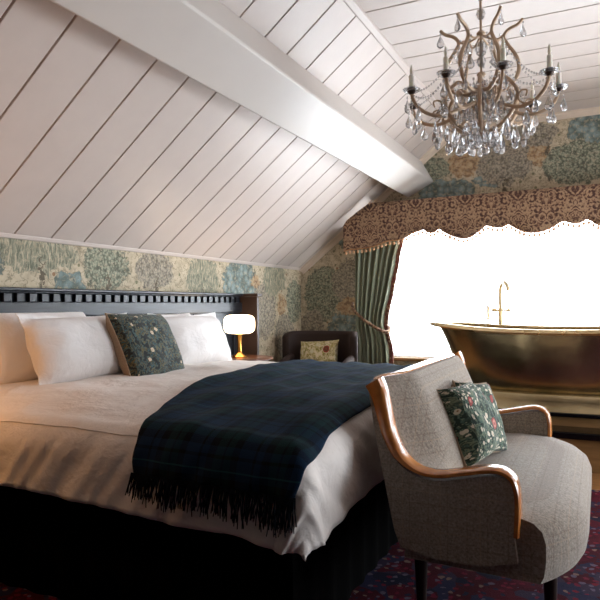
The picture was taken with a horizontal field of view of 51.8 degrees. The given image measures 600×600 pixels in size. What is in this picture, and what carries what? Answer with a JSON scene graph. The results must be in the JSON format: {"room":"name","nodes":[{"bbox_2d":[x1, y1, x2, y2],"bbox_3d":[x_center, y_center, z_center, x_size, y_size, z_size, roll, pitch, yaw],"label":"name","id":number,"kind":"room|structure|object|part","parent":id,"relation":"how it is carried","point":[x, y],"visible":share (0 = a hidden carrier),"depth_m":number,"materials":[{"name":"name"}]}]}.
{"room":"hotel room","nodes":[
{"label":"hotel room","id":0,"kind":"room"},
{"bbox_2d":[0,237,300,361],"bbox_3d":[-1.421,0.356,3.306,0.120,1.374,6.500,-1,-1,26],"label":"wall","id":1,"kind":"structure","parent":0,"point":[23,263],"depth_m":4.11,"materials":[{"name":"paper"}]},
{"bbox_2d":[0,232,300,269],"bbox_3d":[-1.361,-0.325,3.281,0.025,0.032,6.300,-1,-1,26],"label":"trim","id":2,"kind":"structure","parent":1,"relation":"attached to","point":[4,235],"depth_m":3.83,"materials":[{"name":"paint"}]},
{"bbox_2d":[0,0,599,267],"bbox_3d":[1.045,-0.966,2.167,5.516,1.305,6.400,-1,-1,26],"label":"ceiling","id":3,"kind":"structure","parent":0,"point":[103,141],"depth_m":3.38,"materials":[{"name":"paint"}]},
{"bbox_2d":[343,0,452,128],"bbox_3d":[-0.004,-1.527,2.626,0.042,0.028,6.300,-1,-1,26],"label":"trim","id":4,"kind":"structure","parent":3,"relation":"attached to","point":[353,5],"depth_m":3.67,"materials":[{"name":"paint"}]},
{"bbox_2d":[403,0,568,156],"bbox_3d":[0.834,-1.117,2.855,0.740,0.860,0.739,-1,-1,26],"label":"chandelier","id":5,"kind":"object","parent":3,"relation":"hanging from","point":[488,104],"visible":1,"depth_m":2.78,"materials":[{"name":"brown metal"}]},
{"bbox_3d":[0.505,-0.948,2.798,0.082,0.012,0.082,-1,-1,26],"label":"glass dish","id":6,"kind":"part","parent":5,"relation":"part of","materials":[{"name":"clear glass"}]},
{"bbox_2d":[409,65,413,86],"bbox_3d":[0.505,-1.009,2.799,0.023,0.115,0.023,-1,-1,26],"label":"candle","id":7,"kind":"object","parent":5,"relation":"on","point":[411,77],"depth_m":2.79,"materials":[{"name":"beige wax"}]},
{"bbox_3d":[0.660,-0.888,2.819,0.326,0.114,0.019,0,-1,-9],"label":"arm","id":8,"kind":"part","parent":5,"relation":"part of","materials":[{"name":"brown metal"}]},
{"bbox_3d":[0.684,-0.887,2.939,0.326,0.114,0.020,-1,-1,31],"label":"arm","id":9,"kind":"part","parent":5,"relation":"part of","materials":[{"name":"brown metal"}]},
{"bbox_3d":[0.614,-0.951,2.596,0.082,0.012,0.082,-1,-1,26],"label":"glass dish","id":10,"kind":"part","parent":5,"relation":"part of","materials":[{"name":"clear glass"}]},
{"bbox_2d":[443,46,448,68],"bbox_3d":[0.614,-1.012,2.597,0.023,0.115,0.023,-1,-1,26],"label":"candle","id":11,"kind":"object","parent":5,"relation":"on","point":[445,59],"depth_m":2.59,"materials":[{"name":"beige wax"}]},
{"bbox_3d":[0.780,-0.887,3.016,0.020,0.114,0.326,0,-1,-19],"label":"arm","id":12,"kind":"part","parent":5,"relation":"part of","materials":[{"name":"brown metal"}]},
{"bbox_3d":[0.717,-0.889,2.712,0.019,0.114,0.326,-1,-1,42],"label":"arm","id":13,"kind":"part","parent":5,"relation":"part of","materials":[{"name":"brown metal"}]},
{"bbox_3d":[0.835,-1.148,2.848,0.120,0.798,0.120,-1,-1,26],"label":"stem","id":14,"kind":"part","parent":5,"relation":"part of","materials":[{"name":"brown metal"}]},
{"bbox_3d":[0.833,-0.891,2.667,0.019,0.114,0.326,0,-1,1],"label":"arm","id":15,"kind":"part","parent":5,"relation":"part of","materials":[{"name":"brown metal"}]},
{"bbox_2d":[500,37,505,60],"bbox_3d":[0.827,-1.015,2.512,0.023,0.115,0.023,-1,-1,26],"label":"candle","id":16,"kind":"object","parent":5,"relation":"on","point":[503,50],"depth_m":2.51,"materials":[{"name":"beige wax"}]},
{"bbox_3d":[0.827,-0.953,2.511,0.082,0.012,0.082,-1,-1,26],"label":"glass dish","id":17,"kind":"part","parent":5,"relation":"part of","materials":[{"name":"clear glass"}]},
{"bbox_3d":[0.996,-0.889,2.930,0.326,0.114,0.019,0,-1,-28],"label":"arm","id":18,"kind":"part","parent":5,"relation":"part of","materials":[{"name":"brown metal"}]},
{"bbox_3d":[0.948,-0.891,2.704,0.019,0.114,0.326,0,-1,-38],"label":"arm","id":19,"kind":"part","parent":5,"relation":"part of","materials":[{"name":"brown metal"}]},
{"bbox_3d":[1.013,-0.891,2.810,0.326,0.114,0.020,-1,-1,11],"label":"arm","id":20,"kind":"part","parent":5,"relation":"part of","materials":[{"name":"brown metal"}]},
{"bbox_2d":[530,81,534,97],"bbox_3d":[1.131,-1.012,3.006,0.023,0.115,0.023,-1,-1,26],"label":"candle","id":21,"kind":"object","parent":5,"relation":"on","point":[532,91],"depth_m":3.00,"materials":[{"name":"beige wax"}]},
{"bbox_3d":[1.044,-0.954,2.584,0.082,0.012,0.082,-1,-1,26],"label":"glass dish","id":22,"kind":"part","parent":5,"relation":"part of","materials":[{"name":"clear glass"}]},
{"bbox_2d":[547,44,551,67],"bbox_3d":[1.044,-1.016,2.584,0.023,0.115,0.023,-1,-1,26],"label":"candle","id":23,"kind":"object","parent":5,"relation":"on","point":[549,57],"depth_m":2.58,"materials":[{"name":"beige wax"}]},
{"bbox_2d":[556,62,560,83],"bbox_3d":[1.164,-1.015,2.779,0.023,0.115,0.023,-1,-1,26],"label":"candle","id":24,"kind":"object","parent":5,"relation":"on","point":[558,76],"depth_m":2.77,"materials":[{"name":"beige wax"}]},
{"bbox_3d":[1.165,-0.953,2.779,0.082,0.012,0.082,-1,-1,26],"label":"glass dish","id":25,"kind":"part","parent":5,"relation":"part of","materials":[{"name":"clear glass"}]},
{"bbox_2d":[0,473,599,583],"bbox_3d":[1.038,1.062,2.102,5.540,0.100,6.500,-1,-1,26],"label":"floor","id":26,"kind":"structure","parent":0,"point":[595,477],"depth_m":3.47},
{"bbox_2d":[0,287,261,354],"bbox_3d":[-1.279,0.490,3.127,0.281,1.100,3.925,-1,-1,26],"label":"headboard","id":27,"kind":"object","parent":26,"relation":"on","point":[92,302],"visible":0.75,"depth_m":3.76,"materials":[{"name":"black wood"}]},
{"bbox_3d":[-1.311,0.026,3.154,0.042,0.118,3.820,-1,-1,26],"label":"frieze rail","id":28,"kind":"part","parent":27,"relation":"part of","materials":[{"name":"blue paint"}]},
{"bbox_3d":[-1.340,-0.046,3.158,0.156,0.026,3.920,-1,-1,26],"label":"cornice","id":29,"kind":"part","parent":27,"relation":"part of","materials":[{"name":"blue paint"}]},
{"bbox_3d":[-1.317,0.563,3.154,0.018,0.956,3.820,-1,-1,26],"label":"rail","id":30,"kind":"part","parent":27,"relation":"part of","materials":[{"name":"blue paint"}]},
{"bbox_3d":[-0.622,0.361,4.581,0.022,0.376,0.461,-1,-1,26],"label":"panel","id":31,"kind":"part","parent":27,"relation":"part of","materials":[{"name":"blue paint"}]},
{"bbox_3d":[-0.440,0.513,4.868,0.261,1.075,0.030,-1,-1,26],"label":"panel","id":32,"kind":"part","parent":27,"relation":"part of","materials":[{"name":"brown wood"}]},
{"bbox_2d":[231,355,272,360],"bbox_3d":[-0.405,0.730,4.466,0.424,0.635,0.424,-1,-1,26],"label":"bedside table","id":33,"kind":"object","parent":26,"relation":"on","point":[250,357],"visible":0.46,"depth_m":4.35,"materials":[{"name":"brown wood"}]},
{"bbox_2d":[224,315,254,357],"bbox_3d":[-0.438,0.260,4.457,0.226,0.306,0.226,-1,-1,26],"label":"table lamp","id":34,"kind":"object","parent":33,"relation":"on","point":[238,325],"visible":1,"depth_m":4.38,"materials":[{"name":"gold metal"}]},
{"bbox_3d":[-0.438,0.175,4.458,0.226,0.136,0.226,-1,-1,26],"label":"lamp shade","id":35,"kind":"part","parent":34,"relation":"part of","materials":[{"name":"beige"}]},
{"bbox_2d":[0,489,599,599],"bbox_3d":[0.562,1.003,1.411,3.650,0.011,4.240,-1,-1,26],"label":"rug","id":36,"kind":"object","parent":26,"relation":"on","point":[393,578],"visible":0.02,"depth_m":2.18,"materials":[{"name":"carpet"}]},
{"bbox_2d":[0,480,397,599],"bbox_3d":[-0.398,0.725,2.899,1.726,0.588,1.822,-1,-1,26],"label":"bed","id":37,"kind":"object","parent":36,"relation":"on","point":[60,548],"visible":0.2,"depth_m":2.00,"materials":[{"name":"black fabric"}]},
{"bbox_2d":[161,313,189,315],"bbox_3d":[-0.822,0.258,3.715,0.233,0.353,0.624,-1,-1,31],"label":"pillow","id":38,"kind":"object","parent":37,"relation":"on","point":[181,314],"visible":0.02,"depth_m":3.83,"materials":[{"name":"fabric"}]},
{"bbox_2d":[0,360,383,560],"bbox_3d":[-0.350,0.505,2.870,1.851,0.346,2.090,-1,-1,26],"label":"duvet","id":39,"kind":"object","parent":37,"relation":"on","point":[73,441],"visible":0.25,"depth_m":1.91,"materials":[{"name":"white fabric"}]},
{"bbox_2d":[0,312,85,383],"bbox_3d":[-1.221,0.223,2.886,0.260,0.330,0.603,-1,-1,24],"label":"pillow","id":40,"kind":"object","parent":39,"relation":"on","point":[16,365],"visible":0.37,"depth_m":2.66,"materials":[{"name":"fabric"}]},
{"bbox_2d":[15,313,126,384],"bbox_3d":[-0.980,0.225,2.847,0.258,0.337,0.670,-1,-1,34],"label":"pillow","id":41,"kind":"object","parent":39,"relation":"on","point":[69,348],"visible":0.69,"depth_m":2.65,"materials":[{"name":"fabric"}]},
{"bbox_2d":[105,313,184,375],"bbox_3d":[-0.745,0.238,3.027,0.234,0.356,0.475,-1,-1,17],"label":"cushion","id":42,"kind":"object","parent":39,"relation":"on","point":[144,344],"visible":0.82,"depth_m":2.89,"materials":[{"name":"dark green floral patterned fabric"},{"name":"brown fabric"}]},
{"bbox_2d":[153,312,231,363],"bbox_3d":[-0.624,0.240,3.641,0.239,0.330,0.660,-1,-1,26],"label":"pillow","id":43,"kind":"object","parent":39,"relation":"on","point":[201,338],"visible":0.64,"depth_m":3.54,"materials":[{"name":"fabric"}]},
{"bbox_2d":[125,359,413,537],"bbox_3d":[0.041,0.454,2.667,0.932,0.297,2.166,-1,-1,26],"label":"throw","id":44,"kind":"object","parent":39,"relation":"on","point":[256,430],"visible":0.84,"depth_m":1.75,"materials":[{"name":"fabric"}]},
{"bbox_2d":[366,351,591,599],"bbox_3d":[0.729,0.616,2.261,0.606,0.775,1.211,-1,-1,26],"label":"armchair","id":45,"kind":"object","parent":36,"relation":"on","point":[521,512],"visible":0.8,"depth_m":1.80,"materials":[{"name":"grey fabric"}]},
{"bbox_3d":[0.485,0.241,2.382,0.070,0.019,1.054,-1,-1,26],"label":"rail","id":46,"kind":"part","parent":45,"relation":"part of","materials":[{"name":"brown wood"}]},
{"bbox_3d":[0.368,0.868,1.874,0.044,0.270,0.043,-1,-1,26],"label":"leg","id":47,"kind":"part","parent":45,"relation":"part of","materials":[{"name":"black wood"}]},
{"bbox_3d":[0.573,0.459,2.338,0.261,0.438,1.120,-1,-1,26],"label":"backrest","id":48,"kind":"part","parent":45,"relation":"part of","materials":[{"name":"grey fabric"}]},
{"bbox_3d":[0.407,0.498,1.782,0.422,0.483,0.050,-1,-1,26],"label":"panel","id":49,"kind":"part","parent":45,"relation":"part of","materials":[{"name":"grey fabric"}]},
{"bbox_3d":[0.406,0.438,1.783,0.443,0.414,0.067,-1,-1,26],"label":"show frame","id":50,"kind":"part","parent":45,"relation":"part of","materials":[{"name":"brown wood"}]},
{"bbox_2d":[436,382,498,466],"bbox_3d":[0.593,0.448,2.245,0.246,0.287,0.305,-1,-1,34],"label":"cushion","id":51,"kind":"object","parent":45,"relation":"on","point":[474,424],"visible":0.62,"depth_m":2.12,"materials":[{"name":"dark green floral printed fabric"}]},
{"bbox_2d":[451,380,506,452],"bbox_3d":[0.691,0.453,2.375,0.141,0.305,0.320,-1,-1,40],"label":"cushion","id":52,"kind":"object","parent":45,"relation":"on","point":[485,388],"visible":0.16,"depth_m":2.40,"materials":[{"name":"dark green floral printed fabric"}]},
{"bbox_3d":[0.781,0.677,2.235,0.490,0.186,1.150,-1,-1,26],"label":"seat","id":53,"kind":"part","parent":45,"relation":"part of","materials":[{"name":"grey fabric"}]},
{"bbox_3d":[0.907,0.444,2.812,0.443,0.414,0.067,-1,-1,26],"label":"show frame","id":54,"kind":"part","parent":45,"relation":"part of","materials":[{"name":"brown wood"}]},
{"bbox_3d":[0.909,0.504,2.811,0.422,0.483,0.050,-1,-1,26],"label":"panel","id":55,"kind":"part","parent":45,"relation":"part of","materials":[{"name":"grey fabric"}]},
{"bbox_3d":[0.718,0.864,1.770,0.044,0.270,0.043,-1,-1,26],"label":"leg","id":56,"kind":"part","parent":45,"relation":"part of","materials":[{"name":"black wood"}]},
{"bbox_2d":[279,331,357,362],"bbox_3d":[0.143,0.664,5.329,0.708,0.776,0.568,-1,-1,26],"label":"armchair","id":57,"kind":"object","parent":26,"relation":"on","point":[291,340],"visible":0.38,"depth_m":5.50,"materials":[{"name":"leather"}]},
{"bbox_3d":[-0.146,0.622,5.365,0.066,0.302,0.378,-1,-1,26],"label":"arm","id":58,"kind":"part","parent":57,"relation":"part of","materials":[{"name":"leather"}]},
{"bbox_2d":[300,340,338,361],"bbox_3d":[0.166,0.476,5.403,0.379,0.261,0.140,-1,-1,21],"label":"cushion","id":59,"kind":"object","parent":57,"relation":"on","point":[327,351],"visible":0.76,"depth_m":5.36,"materials":[{"name":"beige fabric"}]},
{"bbox_3d":[0.375,0.616,5.111,0.066,0.302,0.378,-1,-1,26],"label":"arm","id":60,"kind":"part","parent":57,"relation":"part of","materials":[{"name":"leather"}]},
{"bbox_2d":[498,408,599,473],"bbox_3d":[2.072,0.862,4.225,2.660,0.325,1.420,-1,-1,26],"label":"platform","id":61,"kind":"object","parent":26,"relation":"on","point":[582,431],"visible":0.02,"depth_m":3.70,"materials":[{"name":"brown wood"}]},
{"bbox_2d":[487,280,511,323],"bbox_3d":[1.520,0.280,4.721,0.187,0.858,0.179,-1,-1,26],"label":"tap","id":62,"kind":"object","parent":61,"relation":"on","point":[500,309],"visible":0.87,"depth_m":4.76,"materials":[{"name":"gold metal"}]},
{"bbox_3d":[1.550,-0.033,4.698,0.033,0.233,0.183,0,-1,-3],"label":"spout","id":63,"kind":"part","parent":62,"relation":"part of","materials":[{"name":"gold metal"}]},
{"bbox_2d":[428,320,599,414],"bbox_3d":[1.760,0.420,4.168,1.780,0.564,0.816,-1,-1,26],"label":"bathtub","id":64,"kind":"object","parent":61,"relation":"on","point":[554,368],"visible":0.9,"depth_m":3.95,"materials":[{"name":"gold metal"}]},
{"bbox_2d":[301,114,599,365],"bbox_3d":[2.435,-0.304,5.000,5.340,2.668,0.120,-1,-1,26],"label":"wall","id":65,"kind":"structure","parent":0,"point":[564,152],"depth_m":5.35,"materials":[{"name":"paper"}]},
{"bbox_2d":[50,0,432,196],"bbox_3d":[-0.332,-1.114,2.783,0.330,0.320,6.300,-1,-1,26],"label":"beam","id":66,"kind":"structure","parent":65,"relation":"attached to","point":[204,41],"depth_m":2.84,"materials":[{"name":"paint"}]},
{"bbox_2d":[299,132,457,273],"bbox_3d":[0.699,-0.891,5.754,1.570,1.250,0.054,-1,-1,26],"label":"trim","id":67,"kind":"structure","parent":65,"relation":"attached to","point":[432,151],"depth_m":5.89,"materials":[{"name":"paint"}]},
{"bbox_2d":[343,184,599,254],"bbox_3d":[2.343,-0.660,4.820,4.234,0.455,0.269,-1,-1,26],"label":"valance","id":68,"kind":"object","parent":65,"relation":"attached to","point":[529,211],"visible":1,"depth_m":5.12,"materials":[{"name":"brown fabric"}]},
{"bbox_2d":[351,239,403,363],"bbox_3d":[0.698,0.224,5.611,0.552,1.592,0.189,-1,-1,26],"label":"curtain","id":69,"kind":"object","parent":68,"relation":"hanging from","point":[376,270],"visible":0.65,"depth_m":5.61,"materials":[{"name":"green fabric"}]},
{"bbox_2d":[388,225,599,361],"bbox_3d":[2.413,-0.108,4.949,3.660,1.285,0.150,-1,-1,26],"label":"window","id":70,"kind":"structure","parent":65,"relation":"in","point":[408,356],"depth_m":5.40,"materials":[{"name":"paint"}]},
{"bbox_3d":[2.406,0.519,4.920,3.660,0.030,0.100,-1,-1,26],"label":"sill","id":71,"kind":"part","parent":70,"relation":"part of","materials":[{"name":"brown wood"}]},
{"bbox_2d":[467,106,599,129],"bbox_3d":[2.388,-1.514,4.934,2.258,0.049,0.054,-1,-1,26],"label":"trim","id":72,"kind":"structure","parent":65,"relation":"attached to","point":[594,110],"depth_m":5.03,"materials":[{"name":"paint"}]}
]}

